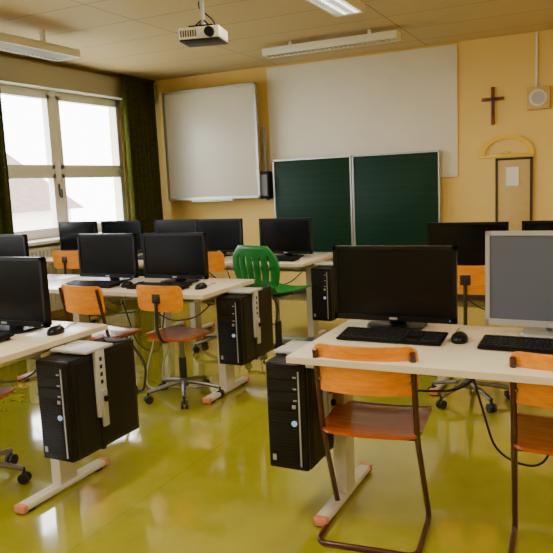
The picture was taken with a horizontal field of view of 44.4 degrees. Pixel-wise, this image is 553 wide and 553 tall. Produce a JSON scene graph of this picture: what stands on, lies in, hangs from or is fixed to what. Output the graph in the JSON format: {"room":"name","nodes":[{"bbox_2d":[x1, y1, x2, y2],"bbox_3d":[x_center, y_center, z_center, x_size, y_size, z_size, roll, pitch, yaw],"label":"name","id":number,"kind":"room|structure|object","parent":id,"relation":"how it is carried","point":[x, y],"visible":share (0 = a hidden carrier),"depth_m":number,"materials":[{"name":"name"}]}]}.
{"room":"computer lab","nodes":[
{"label":"computer lab","id":0,"kind":"room"},
{"bbox_2d":[0,54,130,317],"bbox_3d":[-4.194,-0.459,4.575,0.200,2.860,11.000,1,9,26],"label":"wall","id":1,"kind":"structure","parent":0,"point":[57,313],"depth_m":8.80,"materials":[{"name":"paint"}]},
{"bbox_2d":[0,84,126,239],"bbox_3d":[-2.535,-1.296,7.825,0.100,1.650,2.340,1,9,26],"label":"window","id":2,"kind":"structure","parent":1,"relation":"in","point":[58,171],"depth_m":7.79,"materials":[{"name":"white paint"}]},
{"bbox_2d":[28,232,101,245],"bbox_3d":[-4.108,0.122,4.231,0.280,0.035,10.100,1,9,26],"label":"window sill","id":3,"kind":"structure","parent":1,"relation":"attached to","point":[55,239],"depth_m":7.31,"materials":[{"name":"white paint"}]},
{"bbox_2d":[0,56,156,102],"bbox_3d":[-4.069,-1.698,4.362,0.160,0.240,10.880,1,9,26],"label":"box","id":4,"kind":"object","parent":1,"relation":"attached to","point":[14,72],"visible":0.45,"depth_m":7.55,"materials":[{"name":"beige"}]},
{"bbox_2d":[0,294,552,552],"bbox_3d":[-0.318,1.092,2.918,8.683,0.100,11.400,1,9,26],"label":"floor","id":5,"kind":"structure","parent":0,"point":[201,477],"depth_m":3.27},
{"bbox_2d":[0,386,31,484],"bbox_3d":[-1.498,0.634,3.323,0.528,0.800,0.538,-1,8,9],"label":"swivel chair","id":6,"kind":"object","parent":5,"relation":"on","point":[11,459],"visible":1,"depth_m":3.35,"materials":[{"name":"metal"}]},
{"bbox_2d":[17,274,79,381],"bbox_3d":[-2.324,0.391,5.545,1.386,0.750,0.683,1,9,26],"label":"computer desk","id":7,"kind":"object","parent":5,"relation":"on","point":[51,277],"visible":0.13,"depth_m":5.33,"materials":[{"name":"laminate"}]},
{"bbox_2d":[0,234,28,256],"bbox_3d":[-2.183,-0.169,5.512,0.525,0.354,0.190,1,9,26],"label":"monitor","id":8,"kind":"object","parent":7,"relation":"on","point":[11,245],"visible":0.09,"depth_m":5.39,"materials":[{"name":"black plastic"}]},
{"bbox_2d":[0,321,108,513],"bbox_3d":[-1.684,0.644,3.493,1.546,0.750,0.703,1,9,26],"label":"computer desk","id":9,"kind":"object","parent":5,"relation":"on","point":[35,344],"visible":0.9,"depth_m":3.20,"materials":[{"name":"laminate"}]},
{"bbox_2d":[0,333,13,340],"bbox_3d":[-1.435,0.280,3.186,0.440,0.030,0.181,1,9,26],"label":"keyboard","id":10,"kind":"object","parent":9,"relation":"on","point":[3,336],"visible":1,"depth_m":3.12,"materials":[{"name":"black plastic"}]},
{"bbox_2d":[0,256,51,333],"bbox_3d":[-1.313,0.080,3.358,0.555,0.368,0.190,1,9,26],"label":"monitor","id":11,"kind":"object","parent":9,"relation":"on","point":[25,306],"visible":0.98,"depth_m":3.24,"materials":[{"name":"black plastic"}]},
{"bbox_2d":[26,354,40,359],"bbox_3d":[-1.594,0.355,3.514,1.270,0.070,0.075,1,9,26],"label":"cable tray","id":12,"kind":"object","parent":9,"relation":"on","point":[37,357],"depth_m":3.29,"materials":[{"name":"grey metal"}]},
{"bbox_2d":[46,322,76,335],"bbox_3d":[-1.034,0.241,3.314,0.068,0.038,0.278,0,8,15],"label":"computer mouse","id":13,"kind":"object","parent":9,"relation":"on","point":[57,329],"visible":1,"depth_m":3.21,"materials":[{"name":"black plastic"}]},
{"bbox_2d":[35,335,146,462],"bbox_3d":[-0.833,0.542,3.170,0.238,0.478,0.541,1,9,26],"label":"computer tower","id":14,"kind":"object","parent":9,"relation":"attached to","point":[87,390],"visible":1,"depth_m":3.01,"materials":[{"name":"black metal"}]},
{"bbox_2d":[40,405,65,455],"bbox_3d":[-0.977,0.672,2.962,0.119,0.217,0.004,1,9,26],"label":"grille","id":15,"kind":"object","parent":14,"relation":"attached to","point":[53,417],"depth_m":2.96,"materials":[{"name":"black plastic"}]},
{"bbox_2d":[29,244,124,311],"bbox_3d":[-2.369,0.032,7.852,0.110,0.840,2.120,1,9,26],"label":"radiator","id":16,"kind":"object","parent":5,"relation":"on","point":[43,251],"visible":0.05,"depth_m":7.51,"materials":[{"name":"beige metal"}]},
{"bbox_2d":[52,251,102,323],"bbox_3d":[-1.852,0.161,6.593,0.540,0.880,0.539,1,9,26],"label":"swivel chair","id":17,"kind":"object","parent":5,"relation":"on","point":[64,260],"visible":0.38,"depth_m":6.32,"materials":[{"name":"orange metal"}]},
{"bbox_2d":[58,284,146,394],"bbox_3d":[-1.183,0.430,4.694,0.413,0.804,0.476,3,9,34],"label":"chair","id":18,"kind":"object","parent":5,"relation":"on","point":[88,300],"visible":0.68,"depth_m":4.49,"materials":[{"name":"orange wood"}]},
{"bbox_2d":[46,253,185,333],"bbox_3d":[-1.657,0.168,6.960,1.536,0.750,0.723,1,9,26],"label":"computer desk","id":19,"kind":"object","parent":5,"relation":"on","point":[167,323],"visible":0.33,"depth_m":6.89,"materials":[{"name":"laminate"}]},
{"bbox_2d":[58,221,97,250],"bbox_3d":[-2.101,-0.419,7.312,0.510,0.354,0.190,1,9,26],"label":"monitor","id":20,"kind":"object","parent":19,"relation":"on","point":[68,231],"visible":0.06,"depth_m":7.29,"materials":[{"name":"black plastic"}]},
{"bbox_2d":[101,220,142,253],"bbox_3d":[-1.580,-0.410,7.080,0.510,0.354,0.190,1,9,26],"label":"monitor","id":21,"kind":"object","parent":19,"relation":"on","point":[123,226],"visible":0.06,"depth_m":6.99,"materials":[{"name":"black plastic"}]},
{"bbox_2d":[154,219,194,232],"bbox_3d":[-0.969,-0.397,6.782,0.510,0.354,0.190,1,9,26],"label":"monitor","id":22,"kind":"object","parent":19,"relation":"on","point":[173,225],"visible":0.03,"depth_m":6.72,"materials":[{"name":"black plastic"}]},
{"bbox_2d":[48,276,253,403],"bbox_3d":[-0.990,0.422,4.895,1.556,0.750,0.683,1,9,26],"label":"computer desk","id":23,"kind":"object","parent":5,"relation":"on","point":[227,382],"visible":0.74,"depth_m":4.66,"materials":[{"name":"laminate"}]},
{"bbox_2d":[64,280,122,287],"bbox_3d":[-1.303,0.050,4.817,0.440,0.030,0.181,1,9,26],"label":"keyboard","id":24,"kind":"object","parent":23,"relation":"on","point":[102,284],"visible":0.99,"depth_m":4.77,"materials":[{"name":"black plastic"}]},
{"bbox_2d":[77,233,138,281],"bbox_3d":[-1.221,-0.144,5.022,0.525,0.354,0.190,1,9,26],"label":"monitor","id":25,"kind":"object","parent":23,"relation":"on","point":[113,257],"visible":0.88,"depth_m":4.96,"materials":[{"name":"black plastic"}]},
{"bbox_2d":[121,280,143,287],"bbox_3d":[-1.000,0.039,4.775,0.068,0.038,0.278,1,9,26],"label":"computer mouse","id":26,"kind":"object","parent":23,"relation":"on","point":[125,284],"visible":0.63,"depth_m":4.67,"materials":[{"name":"black plastic"}]},
{"bbox_2d":[103,296,214,302],"bbox_3d":[-0.913,0.133,4.912,1.260,0.070,0.075,1,9,26],"label":"cable tray","id":27,"kind":"object","parent":23,"relation":"on","point":[212,300],"depth_m":4.78,"materials":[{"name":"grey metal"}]},
{"bbox_2d":[126,282,192,289],"bbox_3d":[-0.781,0.062,4.563,0.440,0.030,0.181,1,9,26],"label":"keyboard","id":28,"kind":"object","parent":23,"relation":"on","point":[182,286],"visible":0.65,"depth_m":4.55,"materials":[{"name":"black plastic"}]},
{"bbox_2d":[141,232,208,283],"bbox_3d":[-0.691,-0.135,4.785,0.525,0.354,0.190,1,9,26],"label":"monitor","id":29,"kind":"object","parent":23,"relation":"on","point":[177,257],"visible":0.88,"depth_m":4.73,"materials":[{"name":"black plastic"}]},
{"bbox_2d":[146,312,207,388],"bbox_3d":[-0.742,0.453,4.795,0.462,0.686,0.184,1,9,26],"label":"cable loop","id":30,"kind":"object","parent":23,"relation":"hanging from","point":[168,350],"visible":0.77,"depth_m":4.86,"materials":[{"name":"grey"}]},
{"bbox_2d":[195,282,213,289],"bbox_3d":[-0.461,0.048,4.534,0.068,0.038,0.278,1,9,26],"label":"computer mouse","id":31,"kind":"object","parent":23,"relation":"on","point":[203,285],"visible":1,"depth_m":4.43,"materials":[{"name":"black plastic"}]},
{"bbox_2d":[216,285,278,365],"bbox_3d":[-0.175,0.313,4.634,0.238,0.478,0.541,1,9,26],"label":"computer tower","id":32,"kind":"object","parent":23,"relation":"attached to","point":[245,323],"visible":0.97,"depth_m":4.45,"materials":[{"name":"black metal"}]},
{"bbox_2d":[219,328,235,360],"bbox_3d":[-0.319,0.443,4.426,0.119,0.217,0.004,1,9,26],"label":"grille","id":33,"kind":"object","parent":32,"relation":"attached to","point":[227,336],"depth_m":4.43,"materials":[{"name":"black plastic"}]},
{"bbox_2d":[136,284,224,408],"bbox_3d":[-0.638,0.422,4.575,0.540,0.805,0.538,2,9,28],"label":"swivel chair","id":34,"kind":"object","parent":5,"relation":"on","point":[156,299],"visible":1,"depth_m":4.43,"materials":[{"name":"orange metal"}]},
{"bbox_2d":[192,252,224,352],"bbox_3d":[-0.485,0.195,5.905,0.540,0.880,0.539,1,9,26],"label":"swivel chair","id":35,"kind":"object","parent":5,"relation":"on","point":[216,262],"visible":0.28,"depth_m":5.61,"materials":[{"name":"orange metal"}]},
{"bbox_2d":[189,254,332,339],"bbox_3d":[-0.282,0.200,6.290,1.496,0.750,0.723,1,9,26],"label":"computer desk","id":36,"kind":"object","parent":5,"relation":"on","point":[306,262],"visible":0.24,"depth_m":6.04,"materials":[{"name":"laminate"}]},
{"bbox_2d":[195,218,243,255],"bbox_3d":[-0.528,-0.381,6.523,0.510,0.354,0.190,1,9,26],"label":"monitor","id":37,"kind":"object","parent":36,"relation":"on","point":[224,236],"visible":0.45,"depth_m":6.45,"materials":[{"name":"black plastic"}]},
{"bbox_2d":[225,267,305,271],"bbox_3d":[-0.224,-0.092,6.338,1.240,0.070,0.075,1,9,26],"label":"cable tray","id":38,"kind":"object","parent":36,"relation":"on","point":[301,269],"depth_m":6.18,"materials":[{"name":"grey metal"}]},
{"bbox_2d":[252,256,300,261],"bbox_3d":[-0.006,-0.157,5.915,0.440,0.030,0.181,1,9,26],"label":"keyboard","id":39,"kind":"object","parent":36,"relation":"on","point":[280,258],"visible":0.47,"depth_m":5.84,"materials":[{"name":"black plastic"}]},
{"bbox_2d":[259,217,312,256],"bbox_3d":[0.102,-0.354,6.128,0.510,0.354,0.190,1,9,26],"label":"monitor","id":40,"kind":"object","parent":36,"relation":"on","point":[282,236],"visible":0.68,"depth_m":6.07,"materials":[{"name":"black plastic"}]},
{"bbox_2d":[311,260,336,320],"bbox_3d":[0.507,0.108,5.909,0.238,0.478,0.541,1,9,26],"label":"computer tower","id":41,"kind":"object","parent":36,"relation":"attached to","point":[322,279],"visible":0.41,"depth_m":5.68,"materials":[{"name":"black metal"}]},
{"bbox_2d":[313,292,326,317],"bbox_3d":[0.363,0.238,5.701,0.119,0.217,0.004,1,9,26],"label":"grille","id":42,"kind":"object","parent":41,"relation":"attached to","point":[319,298],"depth_m":5.70,"materials":[{"name":"black plastic"}]},
{"bbox_2d":[232,245,311,363],"bbox_3d":[0.003,0.201,5.426,0.559,0.956,0.585,4,10,40],"label":"swivel chair","id":43,"kind":"object","parent":5,"relation":"on","point":[242,252],"visible":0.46,"depth_m":5.19,"materials":[{"name":"green plastic"}]},
{"bbox_2d":[312,343,431,552],"bbox_3d":[0.405,0.625,2.754,0.413,0.804,0.476,0,8,20],"label":"chair","id":44,"kind":"object","parent":5,"relation":"on","point":[361,419],"visible":0.98,"depth_m":2.60,"materials":[{"name":"orange wood"}]},
{"bbox_2d":[286,320,552,526],"bbox_3d":[0.958,0.646,2.635,1.666,0.750,0.723,1,9,26],"label":"computer desk","id":45,"kind":"object","parent":5,"relation":"on","point":[449,359],"visible":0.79,"depth_m":2.66,"materials":[{"name":"laminate"}]},
{"bbox_2d":[266,336,336,471],"bbox_3d":[0.175,0.524,2.976,0.238,0.478,0.541,1,9,26],"label":"computer tower","id":46,"kind":"object","parent":45,"relation":"attached to","point":[295,437],"visible":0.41,"depth_m":2.76,"materials":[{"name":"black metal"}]},
{"bbox_2d":[270,410,297,463],"bbox_3d":[0.031,0.654,2.768,0.119,0.217,0.004,1,9,26],"label":"grille","id":47,"kind":"object","parent":46,"relation":"attached to","point":[283,423],"depth_m":2.77,"materials":[{"name":"black plastic"}]},
{"bbox_2d":[336,326,448,345],"bbox_3d":[0.485,0.243,2.833,0.440,0.030,0.181,1,9,26],"label":"keyboard","id":48,"kind":"object","parent":45,"relation":"on","point":[432,338],"visible":1,"depth_m":2.79,"materials":[{"name":"black plastic"}]},
{"bbox_2d":[333,246,457,329],"bbox_3d":[0.540,0.041,3.050,0.555,0.368,0.190,1,9,26],"label":"monitor","id":49,"kind":"object","parent":45,"relation":"on","point":[392,287],"visible":0.91,"depth_m":2.99,"materials":[{"name":"black plastic"}]},
{"bbox_2d":[451,328,467,343],"bbox_3d":[0.767,0.230,2.812,0.068,0.038,0.278,0,8,20],"label":"computer mouse","id":50,"kind":"object","parent":45,"relation":"on","point":[459,337],"visible":1,"depth_m":2.70,"materials":[{"name":"black plastic"}]},
{"bbox_2d":[477,334,552,353],"bbox_3d":[1.003,0.257,2.570,0.440,0.030,0.181,2,9,28],"label":"keyboard","id":51,"kind":"object","parent":45,"relation":"on","point":[489,342],"visible":1,"depth_m":2.57,"materials":[{"name":"black plastic"}]},
{"bbox_2d":[485,231,552,338],"bbox_3d":[1.133,0.025,2.756,0.530,0.428,0.190,2,9,29],"label":"monitor","id":52,"kind":"object","parent":45,"relation":"on","point":[518,264],"visible":0.92,"depth_m":2.77,"materials":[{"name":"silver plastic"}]},
{"bbox_2d":[429,294,484,394],"bbox_3d":[1.790,0.386,4.261,1.706,0.750,0.733,1,9,26],"label":"computer desk","id":53,"kind":"object","parent":5,"relation":"on","point":[439,386],"visible":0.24,"depth_m":4.54,"materials":[{"name":"laminate"}]},
{"bbox_2d":[427,222,508,265],"bbox_3d":[1.291,-0.191,4.557,0.525,0.354,0.190,1,9,26],"label":"monitor","id":54,"kind":"object","parent":53,"relation":"on","point":[469,237],"visible":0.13,"depth_m":4.51,"materials":[{"name":"black plastic"}]},
{"bbox_2d":[522,220,552,230],"bbox_3d":[1.856,-0.188,4.348,0.525,0.354,0.190,1,9,26],"label":"monitor","id":55,"kind":"object","parent":53,"relation":"on","point":[537,225],"visible":0.12,"depth_m":4.35,"materials":[{"name":"black plastic"}]},
{"bbox_2d":[428,265,509,412],"bbox_3d":[1.208,0.342,4.252,0.540,0.890,0.539,0,8,20],"label":"swivel chair","id":56,"kind":"object","parent":5,"relation":"on","point":[471,279],"visible":0.43,"depth_m":3.99,"materials":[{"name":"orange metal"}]},
{"bbox_2d":[508,351,552,552],"bbox_3d":[1.078,0.632,2.493,0.413,0.804,0.476,1,8,23],"label":"chair","id":57,"kind":"object","parent":5,"relation":"on","point":[533,433],"visible":0.96,"depth_m":2.40,"materials":[{"name":"orange wood"}]},
{"bbox_2d":[0,0,552,80],"bbox_3d":[-0.447,-1.837,2.516,8.683,0.100,11.400,1,9,26],"label":"ceiling","id":58,"kind":"structure","parent":0,"point":[136,38],"depth_m":6.32,"materials":[{"name":"beige paint"}]},
{"bbox_2d":[0,91,13,233],"bbox_3d":[-2.801,-0.799,6.498,0.116,2.770,0.670,1,9,26],"label":"curtain","id":59,"kind":"object","parent":58,"relation":"hanging from","point":[6,217],"visible":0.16,"depth_m":6.69,"materials":[{"name":"fabric"}]},
{"bbox_2d":[0,30,79,60],"bbox_3d":[-2.303,-2.035,5.681,0.292,0.205,1.570,1,9,26],"label":"fluorescent ceiling light","id":60,"kind":"object","parent":58,"relation":"attached to","point":[11,43],"visible":1,"depth_m":5.96,"materials":[{"name":"white paint"}]},
{"bbox_2d":[119,74,162,275],"bbox_3d":[-1.709,-1.167,8.835,0.127,2.770,0.700,1,9,26],"label":"curtain","id":61,"kind":"object","parent":58,"relation":"hanging from","point":[141,138],"visible":0.71,"depth_m":8.72,"materials":[{"name":"fabric"}]},
{"bbox_2d":[178,0,227,47],"bbox_3d":[-0.514,-1.842,4.650,0.292,0.461,0.249,-1,8,12],"label":"ceiling projector","id":62,"kind":"object","parent":58,"relation":"hanging from","point":[203,34],"depth_m":4.60,"materials":[{"name":"white plastic"}]},
{"bbox_2d":[262,29,400,57],"bbox_3d":[0.528,-2.356,6.817,1.440,0.125,0.172,1,9,26],"label":"fluorescent ceiling light","id":63,"kind":"object","parent":58,"relation":"attached to","point":[370,38],"visible":1,"depth_m":6.75,"materials":[{"name":"white paint"}]},
{"bbox_2d":[306,0,364,16],"bbox_3d":[0.249,-2.052,4.729,0.252,0.135,1.570,1,9,26],"label":"fluorescent ceiling light","id":64,"kind":"object","parent":58,"relation":"attached to","point":[337,8],"visible":1,"depth_m":5.21,"materials":[{"name":"white paint"}]},
{"bbox_2d":[153,29,552,285],"bbox_3d":[2.061,-1.162,7.693,8.683,2.860,0.200,1,9,26],"label":"wall","id":65,"kind":"structure","parent":0,"point":[507,63],"depth_m":7.44,"materials":[{"name":"paint"}]},
{"bbox_2d":[162,82,260,201],"bbox_3d":[-0.819,-1.689,8.743,1.380,1.430,0.260,1,9,26],"label":"whiteboard","id":66,"kind":"object","parent":65,"relation":"attached to","point":[212,145],"visible":1,"depth_m":8.66,"materials":[{"name":"ceramic"}]},
{"bbox_2d":[192,198,233,201],"bbox_3d":[-0.823,-0.982,8.744,0.600,0.030,0.060,1,9,26],"label":"tray","id":67,"kind":"object","parent":66,"relation":"on","point":[193,199],"depth_m":8.74,"materials":[{"name":"white paint"}]},
{"bbox_2d":[260,126,272,199],"bbox_3d":[-0.128,-1.417,8.494,0.130,0.920,0.196,1,9,26],"label":"speaker","id":68,"kind":"object","parent":66,"relation":"attached to","point":[266,184],"visible":1,"depth_m":8.47},
{"bbox_2d":[260,175,267,195],"bbox_3d":[-0.158,-1.137,8.447,0.100,0.260,0.007,1,9,26],"label":"grille","id":69,"kind":"object","parent":68,"relation":"attached to","point":[263,178],"depth_m":8.44,"materials":[{"name":"grey"}]},
{"bbox_2d":[272,150,440,253],"bbox_3d":[0.908,-0.836,8.061,2.065,1.195,0.195,1,9,26],"label":"chalkboard","id":70,"kind":"object","parent":65,"relation":"attached to","point":[393,199],"visible":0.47,"depth_m":7.99,"materials":[{"name":"green metal"}]},
{"bbox_2d":[266,44,457,183],"bbox_3d":[0.955,-1.850,8.002,2.330,1.435,0.020,1,9,26],"label":"projection screen","id":71,"kind":"object","parent":65,"relation":"attached to","point":[407,100],"visible":0.76,"depth_m":7.91,"materials":[{"name":"fabric"}]},
{"bbox_2d":[293,288,484,300],"bbox_3d":[2.083,0.230,7.780,8.263,0.080,0.020,1,9,26],"label":"baseboard","id":72,"kind":"structure","parent":65,"relation":"attached to","point":[303,291],"depth_m":7.72,"materials":[{"name":"brown wood"}]},
{"bbox_2d":[482,87,503,124],"bbox_3d":[2.333,-1.839,7.314,0.230,0.400,0.037,1,9,26],"label":"crucifix","id":73,"kind":"object","parent":65,"relation":"attached to","point":[493,98],"visible":1,"depth_m":7.30,"materials":[{"name":"brown wood"}]},
{"bbox_2d":[478,134,533,158],"bbox_3d":[2.469,-1.407,7.306,0.580,0.245,0.036,1,9,26],"label":"protractor","id":74,"kind":"object","parent":65,"relation":"attached to","point":[530,149],"visible":1,"depth_m":7.30,"materials":[{"name":"yellow wood"}]},
{"bbox_2d":[495,156,532,230],"bbox_3d":[2.576,-0.805,7.359,0.380,0.960,0.041,1,9,26],"label":"notice board","id":75,"kind":"object","parent":65,"relation":"attached to","point":[513,176],"visible":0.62,"depth_m":7.33,"materials":[{"name":"brown wood"}]},
{"bbox_2d":[535,32,537,86],"bbox_3d":[2.715,-2.265,7.073,0.020,0.555,0.018,1,9,26],"label":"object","id":76,"kind":"structure","parent":65,"relation":"attached to","point":[536,78],"depth_m":7.07,"materials":[{"name":"white paint"}]},
{"bbox_2d":[527,85,550,109],"bbox_3d":[2.736,-1.865,7.078,0.230,0.230,0.102,1,9,26],"label":"loudspeaker","id":77,"kind":"object","parent":65,"relation":"attached to","point":[538,97],"visible":1,"depth_m":7.04,"materials":[{"name":"plastic"}]},
{"label":"outside","id":78,"kind":"structure","parent":0,"visible":0},
{"bbox_3d":[-36.366,1.867,35.033,84.017,0.200,150.000,1,9,26],"label":"ground","id":79,"kind":"structure","parent":78,"visible":0},
{"bbox_2d":[12,209,71,230],"bbox_3d":[-18.111,-0.648,31.297,10.000,4.200,14.000,1,9,26],"label":"wall","id":80,"kind":"structure","parent":79,"relation":"on","point":[22,221],"depth_m":32.80,"materials":[{"name":"beige paint"}]},
{"bbox_2d":[7,154,83,212],"bbox_3d":[-18.270,-4.260,30.802,11.000,3.300,15.000,1,9,26],"label":"roof","id":81,"kind":"structure","parent":80,"relation":"on","point":[27,195],"depth_m":33.88,"materials":[{"name":"tile"}]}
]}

